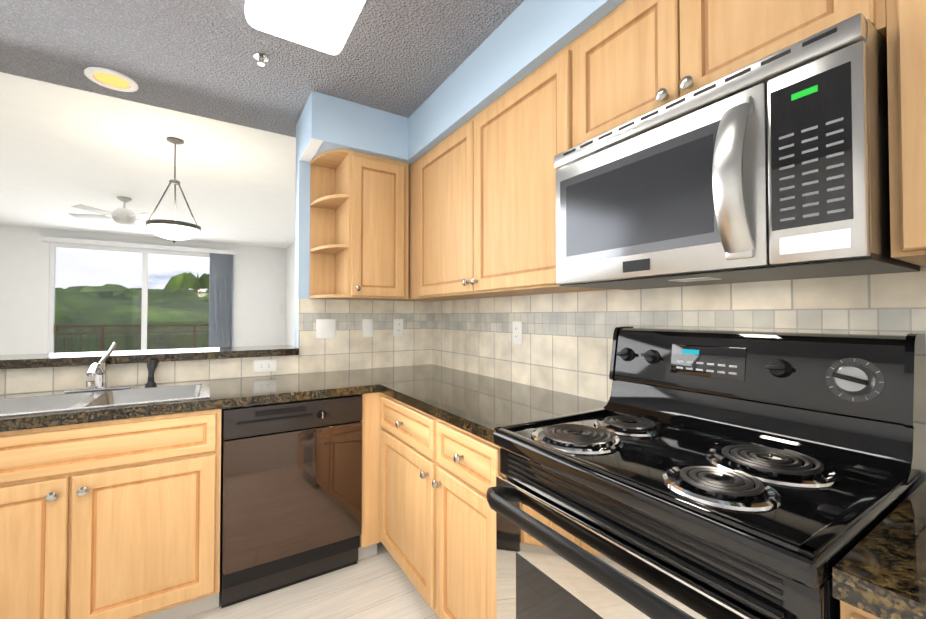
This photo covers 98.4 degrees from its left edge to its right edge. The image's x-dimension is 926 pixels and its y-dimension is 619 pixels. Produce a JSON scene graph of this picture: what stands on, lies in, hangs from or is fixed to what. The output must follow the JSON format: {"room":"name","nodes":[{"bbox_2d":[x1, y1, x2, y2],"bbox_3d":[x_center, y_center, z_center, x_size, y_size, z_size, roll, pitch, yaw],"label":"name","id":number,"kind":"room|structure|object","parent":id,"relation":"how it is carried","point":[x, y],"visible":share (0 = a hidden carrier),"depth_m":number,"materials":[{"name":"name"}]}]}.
{"room":"kitchen","nodes":[
{"label":"kitchen","id":0,"kind":"room"},
{"bbox_2d":[182,542,438,618],"bbox_3d":[-3.146,1.337,2.592,5.520,0.060,11.420,1,-1,-32],"label":"floor","id":1,"kind":"structure","parent":0,"point":[379,585],"depth_m":1.78,"materials":[{"name":"beige wood"}]},
{"bbox_2d":[0,409,220,618],"bbox_3d":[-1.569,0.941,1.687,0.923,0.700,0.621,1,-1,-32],"label":"base cabinet","id":2,"kind":"object","parent":1,"relation":"on","point":[108,512],"depth_m":1.49,"materials":[{"name":"brown wood"}]},
{"bbox_2d":[220,394,361,607],"bbox_3d":[-0.907,0.864,2.077,0.594,0.868,0.628,1,-1,-32],"label":"dishwasher","id":3,"kind":"object","parent":1,"relation":"on","point":[291,495],"visible":1,"depth_m":1.82,"materials":[{"name":"black metal"}]},
{"bbox_2d":[360,392,375,555],"bbox_3d":[-0.322,0.868,2.483,0.600,0.874,0.600,1,-1,-32],"label":"base cabinet","id":4,"kind":"object","parent":1,"relation":"on","point":[368,509],"depth_m":2.03,"materials":[{"name":"brown wood"}]},
{"bbox_2d":[376,392,427,603],"bbox_3d":[-0.010,0.859,1.967,0.620,0.874,0.605,1,-1,-32],"label":"base cabinet","id":5,"kind":"object","parent":1,"relation":"on","point":[401,427],"depth_m":1.80,"materials":[{"name":"brown wood"}]},
{"bbox_2d":[0,364,479,431],"bbox_3d":[-1.489,0.397,1.745,3.371,0.040,0.626,1,-1,-32],"label":"countertop","id":6,"kind":"structure","parent":5,"relation":"on","point":[246,391],"depth_m":1.85,"materials":[{"name":"brown stone"}]},
{"bbox_2d":[64,342,134,392],"bbox_3d":[-1.640,0.263,1.790,0.240,0.220,0.228,1,-1,-32],"label":"faucet","id":7,"kind":"object","parent":6,"relation":"on","point":[99,383],"depth_m":1.84,"materials":[{"name":"silver metal"}]},
{"bbox_2d":[0,342,209,416],"bbox_3d":[-1.571,0.358,1.697,0.840,0.414,0.531,1,-1,-32],"label":"sink basin","id":8,"kind":"object","parent":6,"relation":"in","point":[100,393],"visible":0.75,"depth_m":1.80,"materials":[{"name":"metal"}]},
{"bbox_2d":[428,412,501,618],"bbox_3d":[0.262,0.851,1.533,0.620,0.874,0.418,1,-1,-32],"label":"base cabinet","id":9,"kind":"object","parent":1,"relation":"on","point":[463,464],"depth_m":1.38,"materials":[{"name":"brown wood"}]},
{"bbox_2d":[380,376,607,439],"bbox_3d":[0.106,0.398,1.786,0.626,0.040,1.000,1,-1,-32],"label":"countertop","id":10,"kind":"structure","parent":9,"relation":"on","point":[483,404],"depth_m":1.65,"materials":[{"name":"brown stone"}]},
{"bbox_2d":[486,326,925,618],"bbox_3d":[0.535,0.657,1.011,0.711,1.204,0.746,1,-1,-32],"label":"range","id":11,"kind":"object","parent":1,"relation":"on","point":[700,474],"visible":1,"depth_m":0.89,"materials":[{"name":"black metal"}]},
{"bbox_2d":[833,588,899,618],"bbox_3d":[0.951,0.833,0.434,0.620,0.874,0.654,1,-1,-32],"label":"base cabinet","id":12,"kind":"object","parent":1,"relation":"on","point":[850,608],"depth_m":0.54,"materials":[{"name":"brown wood"}]},
{"bbox_2d":[832,480,925,618],"bbox_3d":[0.949,0.375,0.441,0.626,0.040,0.655,1,-1,-32],"label":"countertop","id":13,"kind":"structure","parent":12,"relation":"on","point":[886,569],"depth_m":0.56,"materials":[{"name":"brown stone"}]},
{"bbox_2d":[0,0,925,401],"bbox_3d":[-3.146,-0.118,2.617,5.520,2.850,11.420,1,-1,-32],"label":"wall","id":14,"kind":"structure","parent":0,"point":[410,82],"depth_m":2.19,"materials":[{"name":"paint"}]},
{"bbox_2d":[84,67,137,91],"bbox_3d":[-1.803,-1.177,2.055,0.210,0.010,0.210,1,-1,-32],"label":"recessed light","id":15,"kind":"object","parent":14,"relation":"in","point":[111,79],"visible":1,"depth_m":2.05,"materials":[{"name":"white"}]},
{"bbox_2d":[68,196,154,227],"bbox_3d":[-4.265,-1.234,5.052,1.098,0.334,1.063,1,-1,-32],"label":"ceiling fan","id":16,"kind":"object","parent":14,"relation":"hanging from","point":[124,215],"visible":0.94,"depth_m":4.93,"materials":[{"name":"grey"}]},
{"bbox_2d":[48,243,209,352],"bbox_3d":[-5.973,0.131,7.505,2.568,2.518,0.090,1,-1,-32],"label":"window","id":17,"kind":"structure","parent":14,"relation":"attached to","point":[52,310],"depth_m":7.36,"materials":[{"name":"white metal"}]},
{"bbox_2d":[41,236,235,347],"bbox_3d":[-5.880,0.072,7.462,2.840,2.575,0.098,1,-1,-32],"label":"vertical blinds","id":18,"kind":"object","parent":14,"relation":"attached to","point":[221,304],"visible":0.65,"depth_m":8.04,"materials":[{"name":"grey fabric"}]},
{"bbox_2d":[146,137,200,242],"bbox_3d":[-2.427,-0.993,3.367,0.380,0.874,0.380,1,-1,-32],"label":"pendant light","id":19,"kind":"object","parent":14,"relation":"hanging from","point":[174,230],"visible":0.98,"depth_m":3.29,"materials":[{"name":"white glass"}]},
{"bbox_2d":[253,53,268,65],"bbox_3d":[-0.948,-1.168,1.878,0.064,0.034,0.064,1,-1,-32],"label":"sprinkler head","id":20,"kind":"object","parent":14,"relation":"attached to","point":[261,58],"visible":1,"depth_m":1.87},
{"bbox_2d":[254,359,275,372],"bbox_3d":[-1.149,0.327,2.324,0.118,0.072,0.008,1,-1,-32],"label":"outlet","id":21,"kind":"object","parent":14,"relation":"attached to","point":[267,365],"visible":1,"depth_m":2.32,"materials":[{"name":"white plastic"}]},
{"bbox_2d":[280,304,282,314],"bbox_3d":[-3.955,0.001,8.713,0.070,0.220,0.029,1,-1,-32],"label":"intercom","id":22,"kind":"object","parent":14,"relation":"attached to","point":[281,309],"visible":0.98,"depth_m":8.70,"materials":[{"name":"white plastic"}]},
{"bbox_2d":[245,0,365,54],"bbox_3d":[-0.373,-1.146,1.140,0.370,0.104,1.220,1,-1,-32],"label":"fluorescent ceiling light","id":23,"kind":"object","parent":14,"relation":"attached to","point":[325,26],"visible":1,"depth_m":1.50,"materials":[{"name":"white plastic"}]},
{"bbox_2d":[316,319,335,337],"bbox_3d":[-0.857,0.120,2.507,0.118,0.118,0.014,1,-1,-32],"label":"switch plate","id":24,"kind":"object","parent":14,"relation":"attached to","point":[325,328],"visible":1,"depth_m":2.51,"materials":[{"name":"white plastic"}]},
{"bbox_2d":[362,319,372,336],"bbox_3d":[-0.630,0.122,2.650,0.072,0.118,0.014,1,-1,-32],"label":"switch plate","id":25,"kind":"object","parent":14,"relation":"attached to","point":[367,327],"visible":1,"depth_m":2.65,"materials":[{"name":"white plastic"}]},
{"bbox_2d":[332,149,407,300],"bbox_3d":[-0.575,-0.490,2.517,0.374,0.850,0.329,1,-1,-32],"label":"upper cabinet","id":26,"kind":"object","parent":14,"relation":"attached to","point":[370,192],"depth_m":2.38,"materials":[{"name":"brown wood"}]},
{"bbox_2d":[309,149,348,298],"bbox_3d":[-0.801,-0.492,2.383,0.150,0.850,0.315,1,-1,-32],"label":"shelf","id":27,"kind":"object","parent":26,"relation":"attached to","point":[329,170],"depth_m":2.48,"materials":[{"name":"brown wood"}]},
{"bbox_2d":[394,319,402,335],"bbox_3d":[-0.446,0.124,2.768,0.072,0.118,0.008,1,-1,-32],"label":"outlet","id":28,"kind":"object","parent":14,"relation":"attached to","point":[398,327],"visible":1,"depth_m":2.77,"materials":[{"name":"white plastic"}]},
{"bbox_2d":[412,45,611,299],"bbox_3d":[0.185,-0.499,1.968,0.328,0.850,1.201,1,-1,-32],"label":"upper cabinet","id":29,"kind":"object","parent":14,"relation":"attached to","point":[484,210],"depth_m":1.73,"materials":[{"name":"brown wood"}]},
{"bbox_2d":[512,321,521,343],"bbox_3d":[0.282,0.122,2.090,0.008,0.118,0.072,1,-1,-32],"label":"electrical outlet plate","id":30,"kind":"object","parent":14,"relation":"attached to","point":[517,331],"visible":1,"depth_m":2.08,"materials":[{"name":"white plastic"}]},
{"bbox_2d":[568,0,867,148],"bbox_3d":[0.706,-0.729,1.142,0.328,0.420,0.756,1,-1,-32],"label":"upper cabinet","id":31,"kind":"object","parent":14,"relation":"attached to","point":[642,56],"depth_m":1.08,"materials":[{"name":"brown wood"}]},
{"bbox_2d":[554,13,921,289],"bbox_3d":[0.640,-0.295,1.094,0.463,0.432,0.740,1,-1,-32],"label":"microwave","id":32,"kind":"object","parent":31,"relation":"attached to","point":[774,166],"visible":1,"depth_m":0.83,"materials":[{"name":"silver metal"}]},
{"bbox_2d":[868,0,925,266],"bbox_3d":[1.081,-0.524,0.540,0.328,0.850,0.656,1,-1,-32],"label":"upper cabinet","id":33,"kind":"object","parent":14,"relation":"attached to","point":[902,23],"depth_m":0.71,"materials":[{"name":"brown wood"}]},
{"bbox_3d":[-6.501,1.530,8.201,8.000,0.245,1.649,1,-1,-32],"label":"balcony","id":34,"kind":"object","parent":14,"relation":"attached to","visible":0},
{"bbox_2d":[56,324,208,352],"bbox_3d":[-6.870,0.875,8.777,8.025,1.084,0.050,1,-1,-32],"label":"railing","id":35,"kind":"object","parent":34,"relation":"on","point":[194,331],"depth_m":8.52,"materials":[{"name":"brown wood"}]},
{"label":"outside","id":36,"kind":"structure","parent":0,"visible":0},
{"bbox_2d":[54,272,209,352],"bbox_3d":[-62.703,5.406,45.984,180.000,17.290,120.500,1,-1,-32],"label":"trees","id":37,"kind":"object","parent":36,"point":[112,293],"depth_m":16.84,"materials":[{"name":"green plant"}]},
{"bbox_2d":[55,247,209,289],"bbox_3d":[-122.556,-26.955,104.324,340.000,180.000,1.000,1,-1,-32],"label":"sky","id":38,"kind":"structure","parent":36,"point":[96,280],"depth_m":117.11,"materials":[{"name":"white"}]}
]}

